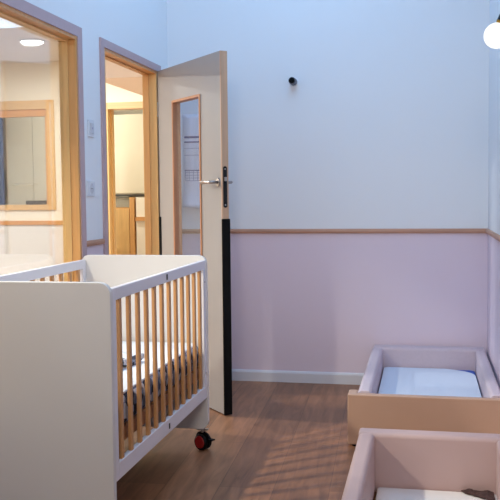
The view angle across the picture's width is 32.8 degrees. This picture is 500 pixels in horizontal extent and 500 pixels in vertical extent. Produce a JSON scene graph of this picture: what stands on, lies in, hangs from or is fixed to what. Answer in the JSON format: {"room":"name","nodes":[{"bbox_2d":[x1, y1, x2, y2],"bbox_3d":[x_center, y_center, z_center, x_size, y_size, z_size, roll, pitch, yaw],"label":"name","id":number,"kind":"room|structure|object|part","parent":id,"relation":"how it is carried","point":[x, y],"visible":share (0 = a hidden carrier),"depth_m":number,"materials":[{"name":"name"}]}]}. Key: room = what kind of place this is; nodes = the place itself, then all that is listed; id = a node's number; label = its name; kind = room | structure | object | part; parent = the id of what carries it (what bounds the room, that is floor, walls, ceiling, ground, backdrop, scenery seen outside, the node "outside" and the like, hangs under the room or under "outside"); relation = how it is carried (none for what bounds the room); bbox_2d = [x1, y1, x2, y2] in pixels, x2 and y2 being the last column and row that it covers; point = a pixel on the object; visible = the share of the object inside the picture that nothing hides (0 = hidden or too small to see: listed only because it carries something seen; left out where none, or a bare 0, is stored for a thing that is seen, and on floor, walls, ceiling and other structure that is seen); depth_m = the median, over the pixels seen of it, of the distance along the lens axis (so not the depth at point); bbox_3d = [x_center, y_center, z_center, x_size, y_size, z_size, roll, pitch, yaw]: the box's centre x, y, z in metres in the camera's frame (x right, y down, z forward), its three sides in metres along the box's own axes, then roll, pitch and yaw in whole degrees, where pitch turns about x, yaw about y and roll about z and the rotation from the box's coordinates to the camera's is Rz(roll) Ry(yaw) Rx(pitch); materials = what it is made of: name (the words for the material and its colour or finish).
{"room":"nursery sleep room","nodes":[
{"label":"nursery sleep room","id":0,"kind":"room"},
{"bbox_2d":[25,0,167,254],"bbox_3d":[-1.364,-0.609,2.651,0.085,3.600,7.515,0,4,12],"label":"wall","id":1,"kind":"structure","parent":0,"point":[139,27],"depth_m":4.85,"materials":[{"name":"paint"}]},
{"bbox_2d":[0,0,86,281],"bbox_3d":[-1.162,-0.220,3.590,0.125,1.820,2.200,0,4,12],"label":"window","id":2,"kind":"structure","parent":1,"relation":"in","point":[43,188],"depth_m":4.28,"materials":[{"name":"beige paint"}]},
{"bbox_3d":[-1.194,-0.229,3.596,0.050,1.657,2.028,0,4,12],"label":"sash rail","id":3,"kind":"part","parent":2,"relation":"part of","materials":[{"name":"brown wood"}]},
{"bbox_3d":[-1.194,-0.229,3.596,0.050,1.657,2.044,0,4,12],"label":"sash","id":4,"kind":"part","parent":2,"relation":"part of","materials":[{"name":"brown wood"}]},
{"bbox_2d":[87,119,93,136],"bbox_3d":[-0.884,-0.678,4.740,0.014,0.095,0.080,0,4,12],"label":"light switch","id":5,"kind":"object","parent":1,"relation":"attached to","point":[90,122],"visible":1,"depth_m":4.72,"materials":[{"name":"white plastic"}]},
{"bbox_2d":[87,181,94,195],"bbox_3d":[-0.886,-0.343,4.742,0.012,0.086,0.105,0,4,12],"label":"wall socket","id":6,"kind":"object","parent":1,"relation":"attached to","point":[90,184],"visible":1,"depth_m":4.73,"materials":[{"name":"white plastic"}]},
{"bbox_2d":[87,239,104,246],"bbox_3d":[-0.874,-0.042,4.806,0.012,0.033,0.270,0,4,12],"label":"trim","id":7,"kind":"structure","parent":1,"relation":"attached to","point":[97,241],"depth_m":4.80,"materials":[{"name":"brown wood"}]},
{"bbox_2d":[99,37,160,254],"bbox_3d":[-0.781,-0.127,5.501,0.108,2.260,1.137,0,4,12],"label":"door frame","id":8,"kind":"structure","parent":1,"relation":"in","point":[109,51],"depth_m":5.90,"materials":[{"name":"beige paint"}]},
{"bbox_3d":[-0.729,-0.129,5.516,0.011,2.260,1.085,0,4,12],"label":"casing","id":9,"kind":"part","parent":8,"relation":"part of","materials":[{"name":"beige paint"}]},
{"bbox_2d":[157,50,232,414],"bbox_3d":[-0.380,-0.114,5.567,0.168,2.209,0.975,-3,4,-29],"label":"door","id":10,"kind":"structure","parent":8,"relation":"attached to","point":[204,78],"depth_m":5.29,"materials":[{"name":"beige laminate"}]},
{"bbox_3d":[-0.389,-0.190,5.578,0.057,1.607,0.429,-3,4,-29],"label":"glazing frame","id":11,"kind":"part","parent":10,"relation":"part of","materials":[{"name":"brown wood"}]},
{"bbox_3d":[-0.253,-0.414,5.202,0.056,0.018,0.144,-3,4,-29],"label":"lever","id":12,"kind":"part","parent":10,"relation":"part of","materials":[{"name":"silver metal"}]},
{"bbox_3d":[-0.150,-0.380,5.133,0.026,0.250,0.005,-3,4,-29],"label":"lock plate","id":13,"kind":"part","parent":10,"relation":"part of","materials":[{"name":"black metal"}]},
{"bbox_2d":[106,83,142,102],"bbox_3d":[-2.142,-0.476,8.245,3.687,2.630,0.120,0,4,12],"label":"wall","id":14,"kind":"structure","parent":0,"point":[113,93],"depth_m":7.93,"materials":[{"name":"beige paint"}]},
{"bbox_2d":[105,60,142,95],"bbox_3d":[-0.778,-1.544,7.116,0.567,0.380,1.400,0,4,12],"label":"ceiling","id":15,"kind":"structure","parent":14,"relation":"attached to","point":[119,76],"depth_m":6.50,"materials":[{"name":"beige paint"}]},
{"bbox_2d":[106,101,142,254],"bbox_3d":[-0.886,-0.270,7.993,0.970,2.225,0.135,0,4,12],"label":"door frame","id":16,"kind":"structure","parent":14,"relation":"in","point":[110,107],"depth_m":8.03,"materials":[{"name":"brown wood"}]},
{"bbox_2d":[114,110,143,196],"bbox_3d":[-1.763,-0.599,10.092,3.687,2.630,0.100,0,4,12],"label":"wall","id":17,"kind":"structure","parent":0,"point":[116,112],"depth_m":9.91,"materials":[{"name":"beige paint"}]},
{"bbox_2d":[114,114,143,195],"bbox_3d":[-0.990,-1.044,9.464,1.070,0.878,0.740,0,4,12],"label":"upper cabinet","id":18,"kind":"object","parent":17,"relation":"attached to","point":[128,128],"visible":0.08,"depth_m":9.15,"materials":[{"name":"cream laminate"}]},
{"bbox_2d":[116,194,143,195],"bbox_3d":[-1.028,-0.601,9.286,1.070,0.018,0.320,0,4,12],"label":"shelf","id":19,"kind":"object","parent":18,"relation":"attached to","point":[116,194],"depth_m":9.18,"materials":[{"name":"grey plastic"}]},
{"bbox_2d":[117,380,376,499],"bbox_3d":[-1.906,1.112,4.803,6.743,0.100,11.520,0,4,12],"label":"floor","id":20,"kind":"structure","parent":0,"point":[279,440],"depth_m":4.46,"materials":[{"name":"brown wood"}]},
{"bbox_2d":[0,255,214,499],"bbox_3d":[-0.690,0.590,3.877,0.750,1.037,1.478,0,4,12],"label":"crib","id":21,"kind":"object","parent":20,"relation":"on","point":[63,429],"visible":1,"depth_m":3.19,"materials":[{"name":"white laminate"}]},
{"bbox_3d":[-1.032,0.119,3.919,0.024,0.047,1.277,0,4,12],"label":"rail","id":22,"kind":"part","parent":21,"relation":"part of","materials":[{"name":"white paint"}]},
{"bbox_3d":[-0.842,0.579,3.200,0.696,0.925,0.028,0,4,12],"label":"panel","id":23,"kind":"part","parent":21,"relation":"part of","materials":[{"name":"white laminate"}]},
{"bbox_3d":[-0.511,0.504,3.163,0.024,0.727,0.042,0,4,12],"label":"frame","id":24,"kind":"part","parent":21,"relation":"part of","materials":[{"name":"white paint"}]},
{"bbox_3d":[-0.563,0.488,4.558,0.696,0.925,0.028,0,4,12],"label":"panel","id":25,"kind":"part","parent":21,"relation":"part of","materials":[{"name":"white laminate"}]},
{"bbox_3d":[-0.382,0.121,3.785,0.024,0.047,1.277,0,4,12],"label":"rail","id":26,"kind":"part","parent":21,"relation":"part of","materials":[{"name":"white paint"}]},
{"bbox_2d":[122,341,197,422],"bbox_3d":[-0.702,0.592,3.882,0.632,0.128,1.349,0,4,12],"label":"mattress","id":27,"kind":"object","parent":21,"relation":"on","point":[125,402],"visible":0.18,"depth_m":3.86,"materials":[{"name":"white fabric"}]},
{"bbox_2d":[122,351,143,365],"bbox_3d":[-0.734,0.509,3.779,0.319,0.051,0.508,1,4,24],"label":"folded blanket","id":28,"kind":"object","parent":27,"relation":"on","point":[123,353],"visible":0.04,"depth_m":3.90,"materials":[{"name":"white fabric"}]},
{"bbox_3d":[-0.375,0.791,3.829,0.024,0.065,1.277,0,4,12],"label":"rail","id":29,"kind":"part","parent":21,"relation":"part of","materials":[{"name":"white paint"}]},
{"bbox_2d":[116,207,129,254],"bbox_3d":[-1.435,0.149,9.318,0.405,1.230,0.420,0,4,12],"label":"cabinet","id":30,"kind":"object","parent":20,"relation":"on","point":[122,213],"visible":0.12,"depth_m":9.06,"materials":[{"name":"brown wood"}]},
{"bbox_2d":[116,197,128,206],"bbox_3d":[-1.355,-0.524,9.312,0.200,0.109,0.170,0,4,12],"label":"box","id":31,"kind":"object","parent":30,"relation":"on","point":[120,201],"visible":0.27,"depth_m":9.23,"materials":[{"name":"beige"}]},
{"bbox_2d":[129,197,136,254],"bbox_3d":[-1.242,0.106,9.101,0.050,1.340,0.080,0,4,12],"label":"wooden post","id":32,"kind":"object","parent":20,"relation":"on","point":[132,200],"visible":0.36,"depth_m":9.04,"materials":[{"name":"brown wood"}]},
{"bbox_2d":[135,197,144,254],"bbox_3d":[-0.761,0.108,8.997,0.905,1.340,0.090,0,4,12],"label":"wall","id":33,"kind":"structure","parent":20,"relation":"on","point":[140,203],"depth_m":9.04,"materials":[{"name":"beige paint"}]},
{"bbox_3d":[-0.771,-0.329,8.940,0.905,0.040,0.030,0,4,12],"label":"hand rail","id":34,"kind":"part","parent":33,"relation":"part of","materials":[{"name":"brown wood"}]},
{"bbox_2d":[341,428,499,499],"bbox_3d":[0.739,1.002,3.104,0.780,0.286,1.480,0,4,12],"label":"bed","id":35,"kind":"object","parent":20,"relation":"on","point":[387,458],"visible":0.94,"depth_m":3.74,"materials":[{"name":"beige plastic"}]},
{"bbox_2d":[376,487,496,499],"bbox_3d":[0.694,1.105,3.125,0.513,0.011,1.270,0,4,12],"label":"pad","id":36,"kind":"object","parent":35,"relation":"on","point":[383,493],"visible":0.86,"depth_m":3.69,"materials":[{"name":"white fabric"}]},
{"bbox_2d":[461,488,494,499],"bbox_3d":[0.980,1.049,3.653,0.139,0.018,0.115,0,4,12],"label":"cloth","id":37,"kind":"object","parent":36,"relation":"on","point":[486,494],"visible":1,"depth_m":3.66,"materials":[{"name":"fabric"}]},
{"bbox_2d":[347,345,499,445],"bbox_3d":[1.071,0.858,5.184,0.820,0.298,1.478,0,4,12],"label":"bed","id":38,"kind":"object","parent":20,"relation":"on","point":[367,408],"visible":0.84,"depth_m":4.52,"materials":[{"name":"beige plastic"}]},
{"bbox_2d":[378,367,481,396],"bbox_3d":[1.086,0.904,5.151,0.608,0.118,1.310,0,4,12],"label":"mattress","id":39,"kind":"object","parent":38,"relation":"on","point":[394,380],"visible":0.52,"depth_m":5.34,"materials":[{"name":"blue"}]},
{"bbox_2d":[167,0,489,372],"bbox_3d":[0.581,-0.846,6.019,2.371,3.600,0.120,0,4,12],"label":"wall","id":40,"kind":"structure","parent":0,"point":[384,124],"depth_m":5.96,"materials":[{"name":"paint"}]},
{"bbox_2d":[182,114,199,207],"bbox_3d":[-0.358,-0.641,6.133,0.270,0.680,0.052,0,4,12],"label":"chart","id":41,"kind":"object","parent":40,"relation":"attached to","point":[191,193],"visible":0.5,"depth_m":6.17,"materials":[{"name":"white paper"}]},
{"bbox_2d":[288,77,297,85],"bbox_3d":[0.300,-1.181,5.947,0.060,0.060,0.089,0,4,12],"label":"wall fixture","id":42,"kind":"object","parent":40,"relation":"attached to","point":[293,81],"visible":1,"depth_m":5.92,"materials":[{"name":"black plastic"}]},
{"bbox_2d":[232,369,363,384],"bbox_3d":[0.527,0.914,6.079,2.251,0.082,0.014,0,4,12],"label":"baseboard","id":43,"kind":"structure","parent":40,"relation":"attached to","point":[237,374],"depth_m":6.11,"materials":[{"name":"white wood"}]},
{"bbox_2d":[182,228,487,233],"bbox_3d":[0.516,-0.133,6.010,2.251,0.033,0.017,0,4,12],"label":"trim","id":44,"kind":"structure","parent":40,"relation":"attached to","point":[455,230],"depth_m":5.96,"materials":[{"name":"brown wood"}]},
{"bbox_2d":[487,0,499,388],"bbox_3d":[0.930,-0.597,2.120,0.120,3.600,7.395,0,4,12],"label":"wall","id":45,"kind":"structure","parent":0,"point":[493,267],"depth_m":5.28,"materials":[{"name":"paint"}]},
{"bbox_2d":[484,14,499,48],"bbox_3d":[1.060,-0.943,3.505,0.184,0.218,0.105,0,4,12],"label":"globe lamp","id":46,"kind":"object","parent":45,"relation":"attached to","point":[492,32],"visible":1,"depth_m":3.48,"materials":[{"name":"white glass"}]},
{"bbox_2d":[485,229,499,241],"bbox_3d":[0.868,0.111,2.171,0.017,0.033,7.378,0,4,12],"label":"trim","id":47,"kind":"structure","parent":45,"relation":"attached to","point":[491,233],"depth_m":5.16,"materials":[{"name":"brown wood"}]}
]}

